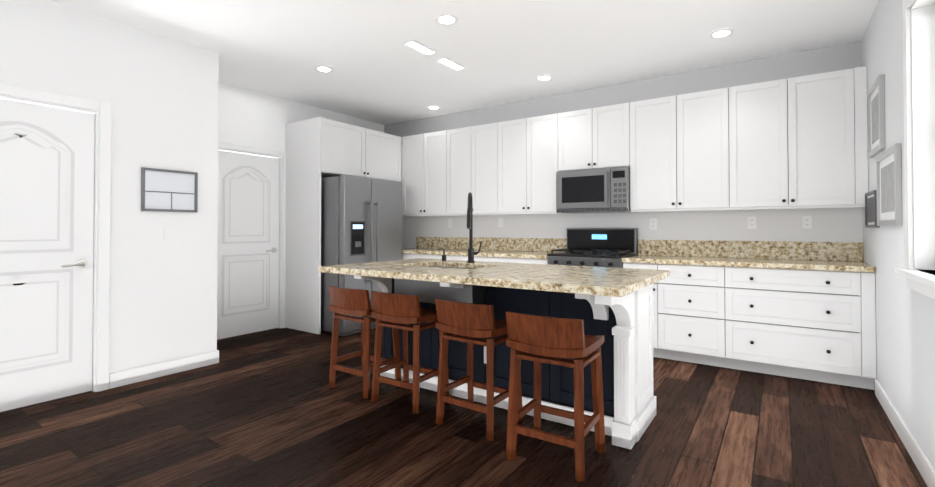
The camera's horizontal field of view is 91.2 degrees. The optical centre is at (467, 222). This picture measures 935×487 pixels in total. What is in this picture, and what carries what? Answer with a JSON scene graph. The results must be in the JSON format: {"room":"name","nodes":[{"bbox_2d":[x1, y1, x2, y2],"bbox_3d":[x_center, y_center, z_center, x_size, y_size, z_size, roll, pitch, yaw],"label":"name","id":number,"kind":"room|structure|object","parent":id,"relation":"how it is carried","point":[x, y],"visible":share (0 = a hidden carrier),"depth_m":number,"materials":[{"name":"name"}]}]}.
{"room":"kitchen","nodes":[
{"label":"kitchen","id":0,"kind":"room"},
{"bbox_2d":[0,0,218,391],"bbox_3d":[-3.974,-0.169,1.573,0.120,2.740,6.080,0,-1,34],"label":"wall","id":1,"kind":"structure","parent":0,"point":[159,93],"depth_m":3.56,"materials":[{"name":"paint"}]},
{"bbox_2d":[0,99,94,411],"bbox_3d":[-2.939,0.206,3.005,0.102,2.014,0.790,0,-1,34],"label":"door","id":2,"kind":"structure","parent":1,"relation":"in","point":[46,231],"depth_m":3.12,"materials":[{"name":"white wood"}]},
{"bbox_2d":[0,83,111,391],"bbox_3d":[-2.958,0.165,3.019,0.120,2.110,0.960,0,-1,34],"label":"door frame","id":3,"kind":"structure","parent":1,"relation":"attached to","point":[101,249],"depth_m":3.34,"materials":[{"name":"white wood"}]},
{"bbox_2d":[109,351,216,388],"bbox_3d":[-2.431,1.173,3.697,0.018,0.110,0.765,0,-1,34],"label":"baseboard","id":4,"kind":"structure","parent":1,"relation":"attached to","point":[117,379],"depth_m":3.65,"materials":[{"name":"white wood"}]},
{"bbox_2d":[141,167,197,212],"bbox_3d":[-2.416,-0.262,3.726,0.020,0.340,0.410,0,-1,34],"label":"frame","id":5,"kind":"object","parent":1,"relation":"attached to","point":[164,190],"visible":0.98,"depth_m":3.71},
{"bbox_2d":[218,82,383,286],"bbox_3d":[-2.101,-0.117,5.713,0.100,2.740,2.870,0,-1,34],"label":"wall","id":6,"kind":"structure","parent":0,"point":[250,118],"depth_m":5.24,"materials":[{"name":"paint"}]},
{"bbox_2d":[217,150,278,339],"bbox_3d":[-2.460,0.233,5.124,0.102,2.014,0.790,0,-1,34],"label":"hall door","id":7,"kind":"structure","parent":6,"relation":"in","point":[248,253],"depth_m":5.13,"materials":[{"name":"white wood"}]},
{"bbox_2d":[218,142,285,327],"bbox_3d":[-2.479,0.196,5.138,0.120,2.100,0.940,0,-1,34],"label":"door frame","id":8,"kind":"structure","parent":6,"relation":"attached to","point":[228,147],"depth_m":5.45,"materials":[{"name":"white wood"}]},
{"bbox_2d":[0,328,927,486],"bbox_3d":[-1.504,1.252,1.606,6.800,0.100,9.150,0,-1,34],"label":"floor","id":9,"kind":"structure","parent":0,"point":[268,408],"depth_m":2.60,"materials":[{"name":"brown wood"}]},
{"bbox_2d":[285,117,401,333],"bbox_3d":[-1.533,0.034,5.854,0.671,2.437,1.347,0,-1,34],"label":"cabinet","id":10,"kind":"object","parent":9,"relation":"on","point":[317,149],"visible":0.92,"depth_m":5.34,"materials":[{"name":"white wood"}]},
{"bbox_2d":[321,175,401,335],"bbox_3d":[-1.421,0.367,5.593,0.952,1.770,0.940,0,-1,34],"label":"refrigerator","id":11,"kind":"object","parent":9,"relation":"on","point":[361,219],"visible":0.65,"depth_m":5.16,"materials":[{"name":"grey metal"}]},
{"bbox_2d":[328,286,400,398],"bbox_3d":[-0.770,0.847,3.430,0.413,0.754,0.398,0,-1,34],"label":"stool","id":12,"kind":"object","parent":9,"relation":"on","point":[345,303],"visible":0.81,"depth_m":3.31,"materials":[{"name":"brown wood"}]},
{"bbox_2d":[371,291,448,413],"bbox_3d":[-0.397,0.844,3.171,0.420,0.754,0.401,0,-1,34],"label":"stool","id":13,"kind":"object","parent":9,"relation":"on","point":[391,310],"visible":0.88,"depth_m":3.05,"materials":[{"name":"brown wood"}]},
{"bbox_2d":[402,253,441,259],"bbox_3d":[-0.484,0.820,5.976,0.955,0.868,0.587,0,-1,34],"label":"base cabinet","id":14,"kind":"object","parent":9,"relation":"on","point":[404,255],"depth_m":5.68,"materials":[{"name":"wood"}]},
{"bbox_2d":[435,299,522,440],"bbox_3d":[0.070,0.839,2.797,0.420,0.754,0.401,0,-1,34],"label":"stool","id":15,"kind":"object","parent":9,"relation":"on","point":[470,321],"visible":0.88,"depth_m":2.68,"materials":[{"name":"brown wood"}]},
{"bbox_2d":[446,257,513,262],"bbox_3d":[0.238,0.814,5.482,1.026,0.868,0.587,0,-1,34],"label":"base cabinet","id":16,"kind":"object","parent":9,"relation":"on","point":[488,259],"depth_m":5.13,"materials":[{"name":"wood"}]},
{"bbox_2d":[402,249,549,260],"bbox_3d":[0.045,0.361,5.595,2.264,0.040,0.627,0,-1,34],"label":"countertop","id":17,"kind":"structure","parent":16,"relation":"on","point":[448,252],"depth_m":5.36,"materials":[{"name":"beige stone"}]},
{"bbox_2d":[347,266,655,449],"bbox_3d":[0.146,0.779,3.119,1.975,0.876,0.931,0,-1,34],"label":"kitchen island","id":18,"kind":"object","parent":9,"relation":"on","point":[614,306],"depth_m":2.82,"materials":[{"name":"wood"}]},
{"bbox_2d":[484,346,486,363],"bbox_3d":[0.140,0.890,3.077,0.072,0.116,0.010,0,-1,34],"label":"outlet","id":19,"kind":"object","parent":18,"relation":"attached to","point":[485,354],"visible":0.21,"depth_m":3.09,"materials":[{"name":"white plastic"}]},
{"bbox_2d":[318,258,669,297],"bbox_3d":[0.121,0.320,3.038,2.080,0.040,1.070,0,-1,34],"label":"island countertop","id":20,"kind":"structure","parent":18,"relation":"on","point":[603,282],"depth_m":2.61,"materials":[{"name":"beige stone"}]},
{"bbox_2d":[438,248,445,260],"bbox_3d":[-0.205,0.254,3.696,0.035,0.106,0.089,0,-1,34],"label":"soap dispenser","id":21,"kind":"object","parent":20,"relation":"on","point":[443,257],"visible":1,"depth_m":3.71,"materials":[{"name":"black metal"}]},
{"bbox_2d":[467,192,481,262],"bbox_3d":[0.022,0.035,3.489,0.138,0.538,0.214,0,-1,34],"label":"faucet","id":22,"kind":"object","parent":20,"relation":"on","point":[471,253],"visible":1,"depth_m":3.54,"materials":[{"name":"black metal"}]},
{"bbox_2d":[514,257,546,263],"bbox_3d":[0.779,0.809,5.113,0.515,0.868,0.587,0,-1,34],"label":"base cabinet","id":23,"kind":"object","parent":9,"relation":"on","point":[530,260],"depth_m":4.85,"materials":[{"name":"wood"}]},
{"bbox_2d":[506,311,605,481],"bbox_3d":[0.460,0.834,2.386,0.423,0.754,0.403,0,-1,34],"label":"stool","id":24,"kind":"object","parent":9,"relation":"on","point":[536,336],"visible":1,"depth_m":2.28,"materials":[{"name":"brown wood"}]},
{"bbox_2d":[547,228,637,267],"bbox_3d":[1.283,0.646,4.718,0.752,1.190,0.666,0,-1,34],"label":"range","id":25,"kind":"object","parent":9,"relation":"on","point":[602,247],"visible":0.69,"depth_m":4.75,"materials":[{"name":"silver metal"}]},
{"bbox_2d":[622,261,657,357],"bbox_3d":[1.750,0.801,4.449,0.307,0.868,0.587,0,-1,34],"label":"base cabinet","id":26,"kind":"object","parent":9,"relation":"on","point":[626,264],"depth_m":4.14,"materials":[{"name":"wood"}]},
{"bbox_2d":[658,265,725,367],"bbox_3d":[2.072,0.798,4.229,0.588,0.868,0.587,0,-1,34],"label":"base cabinet","id":27,"kind":"object","parent":9,"relation":"on","point":[691,301],"depth_m":3.97,"materials":[{"name":"wood"}]},
{"bbox_2d":[726,265,875,389],"bbox_3d":[2.706,0.793,3.796,0.947,0.868,0.587,0,-1,34],"label":"base cabinet","id":28,"kind":"object","parent":9,"relation":"on","point":[800,310],"depth_m":3.53,"materials":[{"name":"wood"}]},
{"bbox_2d":[622,253,875,272],"bbox_3d":[2.349,0.342,4.021,1.784,0.040,0.627,0,-1,34],"label":"countertop","id":29,"kind":"structure","parent":28,"relation":"on","point":[642,258],"depth_m":3.80,"materials":[{"name":"beige stone"}]},
{"bbox_2d":[50,0,877,124],"bbox_3d":[-1.504,-1.588,1.641,6.800,0.100,9.150,0,-1,34],"label":"ceiling","id":30,"kind":"structure","parent":0,"point":[500,51],"depth_m":3.79,"materials":[{"name":"paint"}]},
{"bbox_2d":[315,66,332,71],"bbox_3d":[-1.397,-1.498,4.456,0.170,0.007,0.170,0,-1,34],"label":"recessed light","id":31,"kind":"object","parent":30,"relation":"in","point":[323,69],"visible":1,"depth_m":4.46,"materials":[{"name":"white"}]},
{"bbox_2d":[404,40,435,54],"bbox_3d":[-0.405,-1.501,3.923,0.100,0.014,0.300,0,-1,34],"label":"ceiling light panel","id":32,"kind":"object","parent":30,"relation":"attached to","point":[419,47],"visible":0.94,"depth_m":3.90,"materials":[{"name":"white plastic"}]},
{"bbox_2d":[427,106,439,109],"bbox_3d":[-0.432,-1.480,5.868,0.170,0.007,0.170,0,-1,34],"label":"recessed light","id":33,"kind":"object","parent":30,"relation":"in","point":[433,107],"visible":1,"depth_m":5.86,"materials":[{"name":"white"}]},
{"bbox_2d":[435,14,457,24],"bbox_3d":[-0.156,-1.511,3.402,0.170,0.007,0.170,0,-1,34],"label":"recessed light","id":34,"kind":"object","parent":30,"relation":"in","point":[446,19],"visible":1,"depth_m":3.40,"materials":[{"name":"white"}]},
{"bbox_2d":[437,57,464,69],"bbox_3d":[-0.153,-1.496,4.309,0.100,0.014,0.300,0,-1,34],"label":"ceiling light panel","id":35,"kind":"object","parent":30,"relation":"attached to","point":[451,63],"visible":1,"depth_m":4.28,"materials":[{"name":"white plastic"}]},
{"bbox_2d":[536,75,552,80],"bbox_3d":[0.791,-1.495,4.716,0.170,0.007,0.170,0,-1,34],"label":"recessed light","id":36,"kind":"object","parent":30,"relation":"in","point":[544,77],"visible":1,"depth_m":4.70,"materials":[{"name":"white"}]},
{"bbox_2d":[709,29,733,38],"bbox_3d":[2.022,-1.508,3.646,0.170,0.007,0.170,0,-1,34],"label":"recessed light","id":37,"kind":"object","parent":30,"relation":"in","point":[720,33],"visible":0.94,"depth_m":3.64,"materials":[{"name":"white"}]},
{"bbox_2d":[384,41,862,248],"bbox_3d":[1.036,-0.121,5.368,5.670,2.740,0.100,0,-1,34],"label":"wall","id":38,"kind":"structure","parent":0,"point":[837,224],"depth_m":4.64,"materials":[{"name":"grey paint"}]},
{"bbox_2d":[402,130,449,215],"bbox_3d":[-0.466,-0.646,6.145,0.813,1.070,0.318,0,-1,34],"label":"upper cabinet","id":39,"kind":"object","parent":38,"relation":"attached to","point":[426,156],"depth_m":6.01,"materials":[{"name":"white wood"}]},
{"bbox_2d":[448,219,451,226],"bbox_3d":[-0.238,-0.001,6.168,0.072,0.116,0.010,0,-1,34],"label":"electrical outlet plate","id":40,"kind":"object","parent":38,"relation":"attached to","point":[449,222],"visible":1,"depth_m":6.16,"materials":[{"name":"white plastic"}]},
{"bbox_2d":[450,122,501,213],"bbox_3d":[0.134,-0.651,5.735,0.871,1.070,0.318,0,-1,34],"label":"upper cabinet","id":41,"kind":"object","parent":38,"relation":"attached to","point":[475,151],"depth_m":5.56,"materials":[{"name":"white wood"}]},
{"bbox_2d":[498,218,502,226],"bbox_3d":[0.414,-0.006,5.723,0.072,0.116,0.010,0,-1,34],"label":"electrical outlet plate","id":42,"kind":"object","parent":38,"relation":"attached to","point":[500,222],"visible":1,"depth_m":5.72,"materials":[{"name":"white plastic"}]},
{"bbox_2d":[502,113,561,213],"bbox_3d":[0.758,-0.657,5.309,0.872,1.070,0.318,0,-1,34],"label":"upper cabinet","id":43,"kind":"object","parent":38,"relation":"attached to","point":[532,146],"depth_m":5.15,"materials":[{"name":"white wood"}]},
{"bbox_2d":[562,102,629,170],"bbox_3d":[1.383,-0.880,4.884,0.760,0.635,0.318,0,-1,34],"label":"upper cabinet","id":44,"kind":"object","parent":38,"relation":"attached to","point":[597,137],"depth_m":4.73,"materials":[{"name":"white wood"}]},
{"bbox_2d":[556,167,630,213],"bbox_3d":[1.348,-0.333,4.826,0.752,0.440,0.435,0,-1,34],"label":"microwave","id":45,"kind":"object","parent":44,"relation":"attached to","point":[604,190],"visible":1,"depth_m":4.67,"materials":[{"name":"silver metal"}]},
{"bbox_2d":[414,237,861,260],"bbox_3d":[1.269,0.256,5.127,4.814,0.160,0.022,0,-1,34],"label":"backsplash","id":46,"kind":"structure","parent":38,"relation":"attached to","point":[788,250],"depth_m":4.42,"materials":[{"name":"beige stone"}]},
{"bbox_2d":[650,218,656,229],"bbox_3d":[1.908,0.011,4.701,0.072,0.116,0.010,0,-1,34],"label":"electrical outlet plate","id":47,"kind":"object","parent":38,"relation":"attached to","point":[653,223],"visible":1,"depth_m":4.70,"materials":[{"name":"white plastic"}]},
{"bbox_2d":[622,86,737,211],"bbox_3d":[2.050,-0.668,4.425,0.972,1.070,0.318,0,-1,34],"label":"upper cabinet","id":48,"kind":"object","parent":38,"relation":"attached to","point":[684,147],"depth_m":4.26,"materials":[{"name":"white wood"}]},
{"bbox_2d":[747,216,755,228],"bbox_3d":[2.618,-0.005,4.216,0.072,0.116,0.010,0,-1,34],"label":"electrical outlet plate","id":49,"kind":"object","parent":38,"relation":"attached to","point":[751,222],"visible":1,"depth_m":4.21,"materials":[{"name":"white plastic"}]},
{"bbox_2d":[738,66,867,209],"bbox_3d":[2.764,-0.674,3.937,0.989,1.070,0.318,0,-1,34],"label":"upper cabinet","id":50,"kind":"object","parent":38,"relation":"attached to","point":[796,142],"depth_m":3.75,"materials":[{"name":"white wood"}]},
{"bbox_2d":[802,215,811,228],"bbox_3d":[2.957,-0.008,3.985,0.072,0.116,0.010,0,-1,34],"label":"electrical outlet plate","id":51,"kind":"object","parent":38,"relation":"attached to","point":[806,221],"visible":1,"depth_m":3.98,"materials":[{"name":"white plastic"}]},
{"bbox_2d":[861,0,934,467],"bbox_3d":[0.799,-0.188,0.050,0.140,2.740,8.950,0,-1,34],"label":"wall","id":52,"kind":"structure","parent":0,"point":[905,346],"depth_m":2.69,"materials":[{"name":"paint"}]},
{"bbox_2d":[865,190,879,227],"bbox_3d":[2.933,-0.097,3.320,0.025,0.260,0.440,0,-1,34],"label":"framed picture","id":53,"kind":"object","parent":52,"relation":"attached to","point":[870,209],"visible":0.83,"depth_m":3.32},
{"bbox_2d":[867,74,884,157],"bbox_3d":[2.817,-0.719,3.159,0.025,0.480,0.490,0,-1,34],"label":"picture","id":54,"kind":"object","parent":52,"relation":"attached to","point":[876,115],"visible":1,"depth_m":3.12,"materials":[{"name":"silver metal"}]},
{"bbox_2d":[876,143,901,225],"bbox_3d":[2.588,-0.213,2.818,0.025,0.460,0.620,0,-1,34],"label":"picture","id":55,"kind":"object","parent":52,"relation":"attached to","point":[889,184],"visible":1,"depth_m":2.75,"materials":[{"name":"silver metal"}]},
{"bbox_2d":[875,379,934,486],"bbox_3d":[0.560,1.124,-0.179,0.015,0.110,8.330,0,-1,34],"label":"baseboard","id":56,"kind":"structure","parent":52,"relation":"attached to","point":[923,464],"depth_m":2.43,"materials":[{"name":"white wood"}]},
{"bbox_2d":[895,0,934,299],"bbox_3d":[1.765,-0.434,1.519,0.200,1.520,2.150,0,-1,34],"label":"window","id":57,"kind":"structure","parent":52,"relation":"in","point":[919,86],"depth_m":2.32,"materials":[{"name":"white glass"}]}
]}

